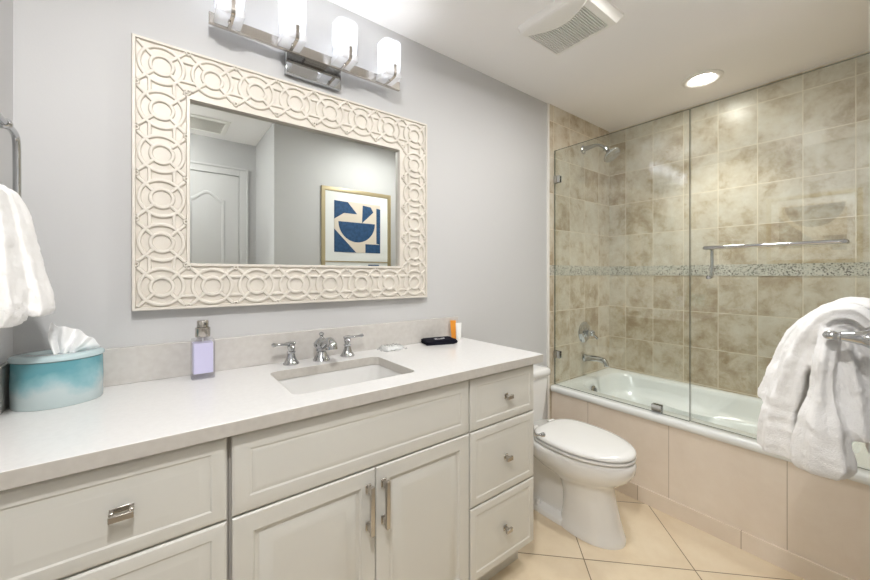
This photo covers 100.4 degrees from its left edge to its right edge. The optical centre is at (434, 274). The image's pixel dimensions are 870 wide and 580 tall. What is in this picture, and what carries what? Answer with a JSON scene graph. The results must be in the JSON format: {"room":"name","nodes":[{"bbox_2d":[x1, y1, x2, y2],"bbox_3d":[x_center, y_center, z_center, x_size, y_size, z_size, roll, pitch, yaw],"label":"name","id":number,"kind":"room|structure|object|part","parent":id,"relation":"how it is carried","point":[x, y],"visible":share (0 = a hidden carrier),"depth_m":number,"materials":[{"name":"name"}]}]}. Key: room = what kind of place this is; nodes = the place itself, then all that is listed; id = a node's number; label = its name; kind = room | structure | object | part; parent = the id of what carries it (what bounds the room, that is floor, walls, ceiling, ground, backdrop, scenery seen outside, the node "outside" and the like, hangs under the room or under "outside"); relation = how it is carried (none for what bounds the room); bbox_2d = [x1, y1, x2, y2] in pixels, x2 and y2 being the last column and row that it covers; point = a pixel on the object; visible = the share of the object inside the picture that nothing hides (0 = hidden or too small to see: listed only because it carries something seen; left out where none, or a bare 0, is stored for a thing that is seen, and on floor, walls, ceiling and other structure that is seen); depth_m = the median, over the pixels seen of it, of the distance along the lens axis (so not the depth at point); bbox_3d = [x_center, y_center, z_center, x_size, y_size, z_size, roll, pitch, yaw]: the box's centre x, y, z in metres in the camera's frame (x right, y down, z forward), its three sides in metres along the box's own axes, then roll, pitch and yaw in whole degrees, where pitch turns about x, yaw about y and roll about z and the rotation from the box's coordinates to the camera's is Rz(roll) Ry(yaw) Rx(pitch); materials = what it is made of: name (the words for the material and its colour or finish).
{"room":"bathroom","nodes":[
{"label":"bathroom","id":0,"kind":"room"},
{"bbox_2d":[0,0,12,364],"bbox_3d":[-0.563,0.050,0.122,0.100,2.451,2.160,0,0,-37],"label":"wall","id":1,"kind":"structure","parent":0,"point":[6,6],"depth_m":0.97,"materials":[{"name":"grey paint"}]},
{"bbox_2d":[0,362,8,413],"bbox_3d":[-1.020,0.289,0.817,0.011,0.115,0.499,0,0,-37],"label":"side splash","id":2,"kind":"object","parent":1,"relation":"attached to","point":[4,368],"visible":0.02,"depth_m":0.92,"materials":[{"name":"stone"}]},
{"bbox_2d":[0,113,21,196],"bbox_3d":[-0.978,-0.255,0.797,0.058,0.228,0.227,0,0,-37],"label":"towel ring","id":3,"kind":"object","parent":1,"relation":"attached to","point":[5,123],"visible":0.66,"depth_m":0.89,"materials":[{"name":"silver metal"}]},
{"bbox_3d":[-0.991,-0.343,0.814,0.058,0.052,0.052,0,0,-37],"label":"post","id":4,"kind":"part","parent":3,"relation":"part of","materials":[{"name":"silver metal"}]},
{"bbox_2d":[0,184,54,327],"bbox_3d":[-0.958,-0.044,0.823,0.110,0.315,0.259,0,0,-37],"label":"hand towel","id":5,"kind":"object","parent":3,"relation":"hanging from","point":[26,290],"visible":1,"depth_m":0.81,"materials":[{"name":"white fabric"}]},
{"bbox_2d":[13,0,608,418],"bbox_3d":[0.102,0.050,2.044,3.488,2.451,0.108,0,0,-37],"label":"wall","id":6,"kind":"structure","parent":0,"point":[487,137],"depth_m":1.63,"materials":[{"name":"grey paint"}]},
{"bbox_2d":[131,33,426,310],"bbox_3d":[-0.505,-0.321,1.499,1.151,0.877,0.034,0,0,-37],"label":"wall mirror","id":7,"kind":"object","parent":6,"relation":"attached to","point":[249,187],"visible":1,"depth_m":1.38,"materials":[{"name":"beige plastic"}]},
{"bbox_2d":[190,102,396,265],"bbox_3d":[-0.514,-0.316,1.500,0.840,0.564,0.006,0,0,-37],"label":"mirror glass","id":8,"kind":"object","parent":7,"relation":"attached to","point":[263,190],"depth_m":1.44,"materials":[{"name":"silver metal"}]},
{"bbox_2d":[103,316,457,386],"bbox_3d":[-0.520,0.289,1.499,1.611,0.115,0.019,0,0,-37],"label":"backsplash","id":9,"kind":"structure","parent":6,"relation":"attached to","point":[131,364],"depth_m":1.36,"materials":[{"name":"stone"}]},
{"bbox_2d":[208,0,400,91],"bbox_3d":[-0.460,-0.905,1.455,0.762,0.222,0.162,0,0,-37],"label":"vanity light","id":10,"kind":"object","parent":6,"relation":"attached to","point":[302,63],"visible":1,"depth_m":1.44,"materials":[{"name":"white glass"}]},
{"bbox_3d":[-0.698,-0.952,1.230,0.092,0.128,0.092,0,0,-37],"label":"lamp shade","id":11,"kind":"part","parent":10,"relation":"part of","materials":[{"name":"white glass"}]},
{"bbox_3d":[-0.533,-0.952,1.355,0.092,0.128,0.092,0,0,-37],"label":"lamp shade","id":12,"kind":"part","parent":10,"relation":"part of","materials":[{"name":"white glass"}]},
{"bbox_3d":[-0.504,-0.840,1.505,0.228,0.090,0.029,0,0,-37],"label":"plate","id":13,"kind":"part","parent":10,"relation":"part of","materials":[{"name":"silver metal"}]},
{"bbox_3d":[-0.368,-0.952,1.480,0.092,0.128,0.092,0,0,-37],"label":"lamp shade","id":14,"kind":"part","parent":10,"relation":"part of","materials":[{"name":"white glass"}]},
{"bbox_3d":[-0.204,-0.952,1.606,0.092,0.128,0.092,0,0,-37],"label":"lamp shade","id":15,"kind":"part","parent":10,"relation":"part of","materials":[{"name":"white glass"}]},
{"bbox_2d":[547,103,549,419],"bbox_3d":[0.779,0.050,2.494,0.018,2.451,0.011,0,0,-37],"label":"trim","id":16,"kind":"structure","parent":6,"relation":"attached to","point":[548,104],"depth_m":2.49,"materials":[{"name":"white"}]},
{"bbox_2d":[550,265,609,274],"bbox_3d":[1.115,-0.026,2.745,0.821,0.072,0.003,0,0,-37],"label":"trim","id":17,"kind":"structure","parent":6,"relation":"attached to","point":[559,269],"depth_m":2.72,"materials":[{"name":"beige tile"}]},
{"bbox_2d":[578,322,597,342],"bbox_3d":[1.164,0.443,2.727,0.160,0.160,0.091,0,0,-37],"label":"shower valve","id":18,"kind":"object","parent":6,"relation":"attached to","point":[584,332],"visible":1,"depth_m":2.72,"materials":[{"name":"silver metal"}]},
{"bbox_3d":[1.185,0.455,2.721,0.075,0.073,0.057,0,0,-37],"label":"lever","id":19,"kind":"part","parent":18,"relation":"part of","materials":[{"name":"silver metal"}]},
{"bbox_2d":[582,354,608,366],"bbox_3d":[1.194,0.638,2.687,0.062,0.066,0.192,0,0,-37],"label":"tub spout","id":20,"kind":"object","parent":6,"relation":"attached to","point":[585,357],"visible":1,"depth_m":2.67,"materials":[{"name":"silver metal"}]},
{"bbox_2d":[581,143,619,162],"bbox_3d":[1.208,-0.891,2.647,0.125,0.172,0.272,0,0,-37],"label":"shower","id":21,"kind":"object","parent":6,"relation":"attached to","point":[611,154],"visible":1,"depth_m":2.60,"materials":[{"name":"silver metal"}]},
{"bbox_3d":[1.182,-0.931,2.682,0.044,0.072,0.185,0,0,-37],"label":"arm","id":22,"kind":"part","parent":21,"relation":"part of","materials":[{"name":"silver metal"}]},
{"bbox_2d":[328,0,869,131],"bbox_3d":[0.785,-1.216,1.148,3.488,0.080,2.360,0,0,-37],"label":"ceiling","id":23,"kind":"structure","parent":0,"point":[633,71],"depth_m":1.85,"materials":[{"name":"white paint"}]},
{"bbox_2d":[518,0,623,55],"bbox_3d":[0.625,-1.156,1.680,0.320,0.038,0.350,0,0,-37],"label":"exhaust fan","id":24,"kind":"object","parent":23,"relation":"attached to","point":[562,25],"visible":1,"depth_m":1.65,"materials":[{"name":"white plastic"}]},
{"bbox_2d":[530,6,606,52],"bbox_3d":[0.609,-1.149,1.695,0.270,0.009,0.261,0,0,-37],"label":"grille","id":25,"kind":"object","parent":24,"relation":"attached to","point":[561,28],"depth_m":1.68,"materials":[{"name":"white plastic"}]},
{"bbox_2d":[681,69,723,87],"bbox_3d":[1.607,-1.170,2.181,0.208,0.010,0.208,0,0,-37],"label":"recessed light","id":26,"kind":"object","parent":23,"relation":"in","point":[702,80],"visible":1,"depth_m":2.17,"materials":[{"name":"white glass"}]},
{"bbox_2d":[489,490,804,579],"bbox_3d":[0.785,1.315,1.148,3.488,0.080,2.360,0,0,-37],"label":"floor","id":27,"kind":"structure","parent":0,"point":[659,545],"depth_m":1.64,"materials":[{"name":"tile"}]},
{"bbox_2d":[0,437,227,579],"bbox_3d":[-0.823,0.829,0.928,0.452,0.893,0.555,0,0,-37],"label":"vanity cabinet","id":28,"kind":"object","parent":27,"relation":"on","point":[161,516],"visible":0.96,"depth_m":0.75,"materials":[{"name":"grey wood"}]},
{"bbox_3d":[-0.637,0.486,0.736,0.040,0.019,0.024,0,0,-37],"label":"drawer pull","id":29,"kind":"part","parent":28,"relation":"part of","materials":[{"name":"silver metal"}]},
{"bbox_3d":[-0.656,0.727,0.748,0.393,0.277,0.019,0,0,-37],"label":"drawer","id":30,"kind":"part","parent":28,"relation":"part of","materials":[{"name":"grey paint"}]},
{"bbox_2d":[228,380,468,579],"bbox_3d":[-0.331,0.829,1.296,0.775,0.893,0.565,0,0,-37],"label":"vanity cabinet","id":31,"kind":"object","parent":27,"relation":"on","point":[379,490],"visible":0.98,"depth_m":1.07,"materials":[{"name":"grey wood"}]},
{"bbox_2d":[0,337,542,490],"bbox_3d":[-0.353,0.363,1.291,1.647,0.034,0.553,0,0,-37],"label":"countertop","id":32,"kind":"structure","parent":31,"relation":"on","point":[131,421],"depth_m":0.95,"materials":[{"name":"stone"}]},
{"bbox_2d":[7,323,104,411],"bbox_3d":[-1.027,0.238,0.990,0.185,0.216,0.163,0,0,-37],"label":"tissue box","id":33,"kind":"object","parent":32,"relation":"on","point":[71,372],"visible":1,"depth_m":0.94,"materials":[{"name":"teal plastic"}]},
{"bbox_2d":[190,320,214,378],"bbox_3d":[-0.781,0.250,1.218,0.066,0.192,0.066,0,0,-37],"label":"soap dispenser","id":34,"kind":"object","parent":32,"relation":"on","point":[202,351],"visible":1,"depth_m":1.20,"materials":[{"name":"clear glass"}]},
{"bbox_2d":[271,332,363,365],"bbox_3d":[-0.428,0.289,1.420,0.374,0.115,0.175,0,0,-37],"label":"faucet","id":35,"kind":"object","parent":32,"relation":"on","point":[322,344],"visible":1,"depth_m":1.43,"materials":[{"name":"silver metal"}]},
{"bbox_3d":[-0.575,0.266,1.377,0.089,0.018,0.018,0,0,-41],"label":"lever","id":36,"kind":"part","parent":35,"relation":"part of","materials":[{"name":"silver metal"}]},
{"bbox_3d":[-0.554,0.306,1.396,0.060,0.080,0.060,0,0,-37],"label":"handle","id":37,"kind":"part","parent":35,"relation":"part of","materials":[{"name":"silver metal"}]},
{"bbox_3d":[-0.426,0.289,1.417,0.068,0.115,0.169,0,0,-37],"label":"spout","id":38,"kind":"part","parent":35,"relation":"part of","materials":[{"name":"silver metal"}]},
{"bbox_3d":[-0.371,0.306,1.535,0.060,0.080,0.060,0,0,-37],"label":"handle","id":39,"kind":"part","parent":35,"relation":"part of","materials":[{"name":"silver metal"}]},
{"bbox_3d":[-0.347,0.266,1.550,0.089,0.018,0.018,0,0,-33],"label":"lever","id":40,"kind":"part","parent":35,"relation":"part of","materials":[{"name":"silver metal"}]},
{"bbox_2d":[278,365,401,393],"bbox_3d":[-0.324,0.446,1.284,0.464,0.130,0.345,0,0,-37],"label":"sink","id":41,"kind":"object","parent":32,"relation":"in","point":[328,380],"visible":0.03,"depth_m":1.42,"materials":[{"name":"white ceramic"}]},
{"bbox_2d":[378,343,403,350],"bbox_3d":[-0.197,0.335,1.663,0.122,0.024,0.072,0,0,-37],"label":"soap","id":42,"kind":"object","parent":32,"relation":"on","point":[392,347],"visible":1,"depth_m":1.65,"materials":[{"name":"white"}]},
{"bbox_2d":[421,336,457,345],"bbox_3d":[0.021,0.333,1.818,0.175,0.025,0.094,0,0,-20],"label":"cloth","id":43,"kind":"object","parent":32,"relation":"on","point":[443,340],"visible":1,"depth_m":1.79,"materials":[{"name":"black fabric"}]},
{"bbox_2d":[450,320,460,339],"bbox_3d":[0.110,0.296,1.922,0.060,0.100,0.028,0,0,6],"label":"carton","id":44,"kind":"object","parent":32,"relation":"on","point":[455,327],"visible":0.93,"depth_m":1.93,"materials":[{"name":"orange cardboard"}]},
{"bbox_3d":[-0.339,0.868,0.990,0.382,0.560,0.019,0,0,-37],"label":"door","id":45,"kind":"part","parent":31,"relation":"part of","materials":[{"name":"grey paint"}]},
{"bbox_3d":[-0.190,0.696,1.070,0.018,0.144,0.034,0,0,-37],"label":"door handle","id":46,"kind":"part","parent":31,"relation":"part of","materials":[{"name":"silver metal"}]},
{"bbox_3d":[-0.148,0.696,1.101,0.018,0.144,0.034,0,0,-37],"label":"door handle","id":47,"kind":"part","parent":31,"relation":"part of","materials":[{"name":"silver metal"}]},
{"bbox_3d":[-0.032,0.868,1.223,0.382,0.560,0.019,0,0,-37],"label":"door","id":48,"kind":"part","parent":31,"relation":"part of","materials":[{"name":"grey paint"}]},
{"bbox_2d":[468,364,532,579],"bbox_3d":[0.127,0.829,1.648,0.378,0.893,0.559,0,0,-37],"label":"vanity cabinet","id":49,"kind":"object","parent":27,"relation":"on","point":[500,433],"visible":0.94,"depth_m":1.43,"materials":[{"name":"grey wood"}]},
{"bbox_3d":[0.274,0.728,1.456,0.372,0.279,0.019,0,0,-37],"label":"drawer","id":50,"kind":"part","parent":49,"relation":"part of","materials":[{"name":"grey paint"}]},
{"bbox_3d":[0.274,1.010,1.456,0.372,0.275,0.019,0,0,-37],"label":"drawer","id":51,"kind":"part","parent":49,"relation":"part of","materials":[{"name":"grey paint"}]},
{"bbox_3d":[0.274,0.486,1.456,0.372,0.194,0.019,0,0,-37],"label":"drawer","id":52,"kind":"part","parent":49,"relation":"part of","materials":[{"name":"grey paint"}]},
{"bbox_3d":[0.289,1.012,1.438,0.032,0.020,0.028,0,0,-37],"label":"drawer pull","id":53,"kind":"part","parent":49,"relation":"part of","materials":[{"name":"silver metal"}]},
{"bbox_3d":[0.291,0.730,1.440,0.032,0.020,0.028,0,0,-37],"label":"drawer pull","id":54,"kind":"part","parent":49,"relation":"part of","materials":[{"name":"silver metal"}]},
{"bbox_3d":[0.293,0.486,1.442,0.032,0.020,0.028,0,0,-37],"label":"drawer pull","id":55,"kind":"part","parent":49,"relation":"part of","materials":[{"name":"silver metal"}]},
{"bbox_2d":[533,424,545,436],"bbox_3d":[0.440,0.701,1.651,0.136,0.098,0.048,0,0,-27],"label":"paper holder","id":56,"kind":"object","parent":49,"relation":"attached to","point":[542,434],"visible":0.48,"depth_m":1.66,"materials":[{"name":"silver metal"}]},
{"bbox_2d":[533,364,636,549],"bbox_3d":[0.687,0.923,1.950,0.388,0.704,0.742,0,0,-37],"label":"toilet","id":57,"kind":"object","parent":27,"relation":"on","point":[578,466],"visible":0.73,"depth_m":1.76,"materials":[{"name":"white ceramic"}]},
{"bbox_3d":[0.514,0.771,2.177,0.368,0.304,0.156,0,0,-37],"label":"tank","id":58,"kind":"part","parent":57,"relation":"part of","materials":[{"name":"white ceramic"}]},
{"bbox_3d":[0.515,0.595,2.175,0.388,0.048,0.176,0,0,-37],"label":"tank lid","id":59,"kind":"part","parent":57,"relation":"part of","materials":[{"name":"white ceramic"}]},
{"bbox_3d":[0.764,0.865,1.849,0.364,0.013,0.480,0,0,-37],"label":"seat","id":60,"kind":"part","parent":57,"relation":"part of","materials":[{"name":"white plastic"}]},
{"bbox_3d":[0.765,0.838,1.848,0.364,0.028,0.478,0,0,-37],"label":"lid","id":61,"kind":"part","parent":57,"relation":"part of","materials":[{"name":"white plastic"}]},
{"bbox_2d":[551,367,869,579],"bbox_3d":[1.564,1.022,2.163,0.816,0.507,1.466,0,0,-37],"label":"bathtub","id":62,"kind":"object","parent":27,"relation":"on","point":[729,478],"visible":0.77,"depth_m":1.77,"materials":[{"name":"tile"}]},
{"bbox_3d":[1.143,0.835,2.592,0.072,0.071,0.034,0,0,-37],"label":"overflow plate","id":63,"kind":"part","parent":62,"relation":"part of","materials":[{"name":"silver metal"}]},
{"bbox_2d":[554,109,689,420],"bbox_3d":[1.082,-0.047,2.209,0.032,1.628,0.807,0,0,-37],"label":"fixed glass panel","id":64,"kind":"object","parent":62,"relation":"on","point":[656,408],"visible":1,"depth_m":2.02,"materials":[{"name":"grey"}]},
{"bbox_2d":[615,481,853,579],"bbox_3d":[1.247,1.234,1.917,0.011,0.083,1.476,0,0,-37],"label":"baseboard","id":65,"kind":"structure","parent":62,"relation":"attached to","point":[800,566],"depth_m":1.70,"materials":[{"name":"tile"}]},
{"bbox_2d":[690,52,869,470],"bbox_3d":[1.522,-0.049,1.622,0.108,1.624,0.650,0,0,-37],"label":"glass shower door","id":66,"kind":"structure","parent":62,"relation":"on","point":[838,241],"depth_m":1.71,"materials":[{"name":"grey"}]},
{"bbox_3d":[1.390,-0.055,1.829,0.066,0.164,0.020,0,0,-37],"label":"pull handle","id":67,"kind":"part","parent":66,"relation":"part of","materials":[{"name":"silver metal"}]},
{"bbox_2d":[609,51,869,397],"bbox_3d":[1.928,0.050,2.442,0.100,2.451,1.487,0,0,-37],"label":"wall","id":68,"kind":"structure","parent":0,"point":[788,160],"depth_m":2.33,"materials":[{"name":"tile"}]},
{"bbox_2d":[609,49,869,132],"bbox_3d":[1.888,-1.173,2.407,0.006,0.006,1.479,0,0,-37],"label":"trim","id":69,"kind":"structure","parent":68,"relation":"attached to","point":[869,49],"depth_m":2.27,"materials":[{"name":"white"}]},
{"bbox_2d":[610,262,869,275],"bbox_3d":[1.887,-0.026,2.411,0.003,0.072,1.471,0,0,-37],"label":"trim","id":70,"kind":"structure","parent":68,"relation":"attached to","point":[853,268],"depth_m":2.25,"materials":[{"name":"beige tile"}]},
{"bbox_3d":[1.715,0.050,0.859,2.358,2.451,0.773,0,0,-37],"label":"wall","id":71,"kind":"structure","parent":0,"visible":0},
{"bbox_2d":[822,329,869,348],"bbox_3d":[1.035,0.128,0.879,0.547,0.060,0.082,0,0,-37],"label":"towel bar","id":72,"kind":"object","parent":71,"relation":"attached to","point":[862,338],"visible":0.55,"depth_m":0.72,"materials":[{"name":"silver metal"}]},
{"bbox_2d":[757,297,869,480],"bbox_3d":[0.944,0.247,0.893,0.400,0.378,0.216,0,0,-37],"label":"bath towel","id":73,"kind":"object","parent":72,"relation":"hanging from","point":[814,390],"visible":0.98,"depth_m":0.77,"materials":[{"name":"white fabric"}]}
]}

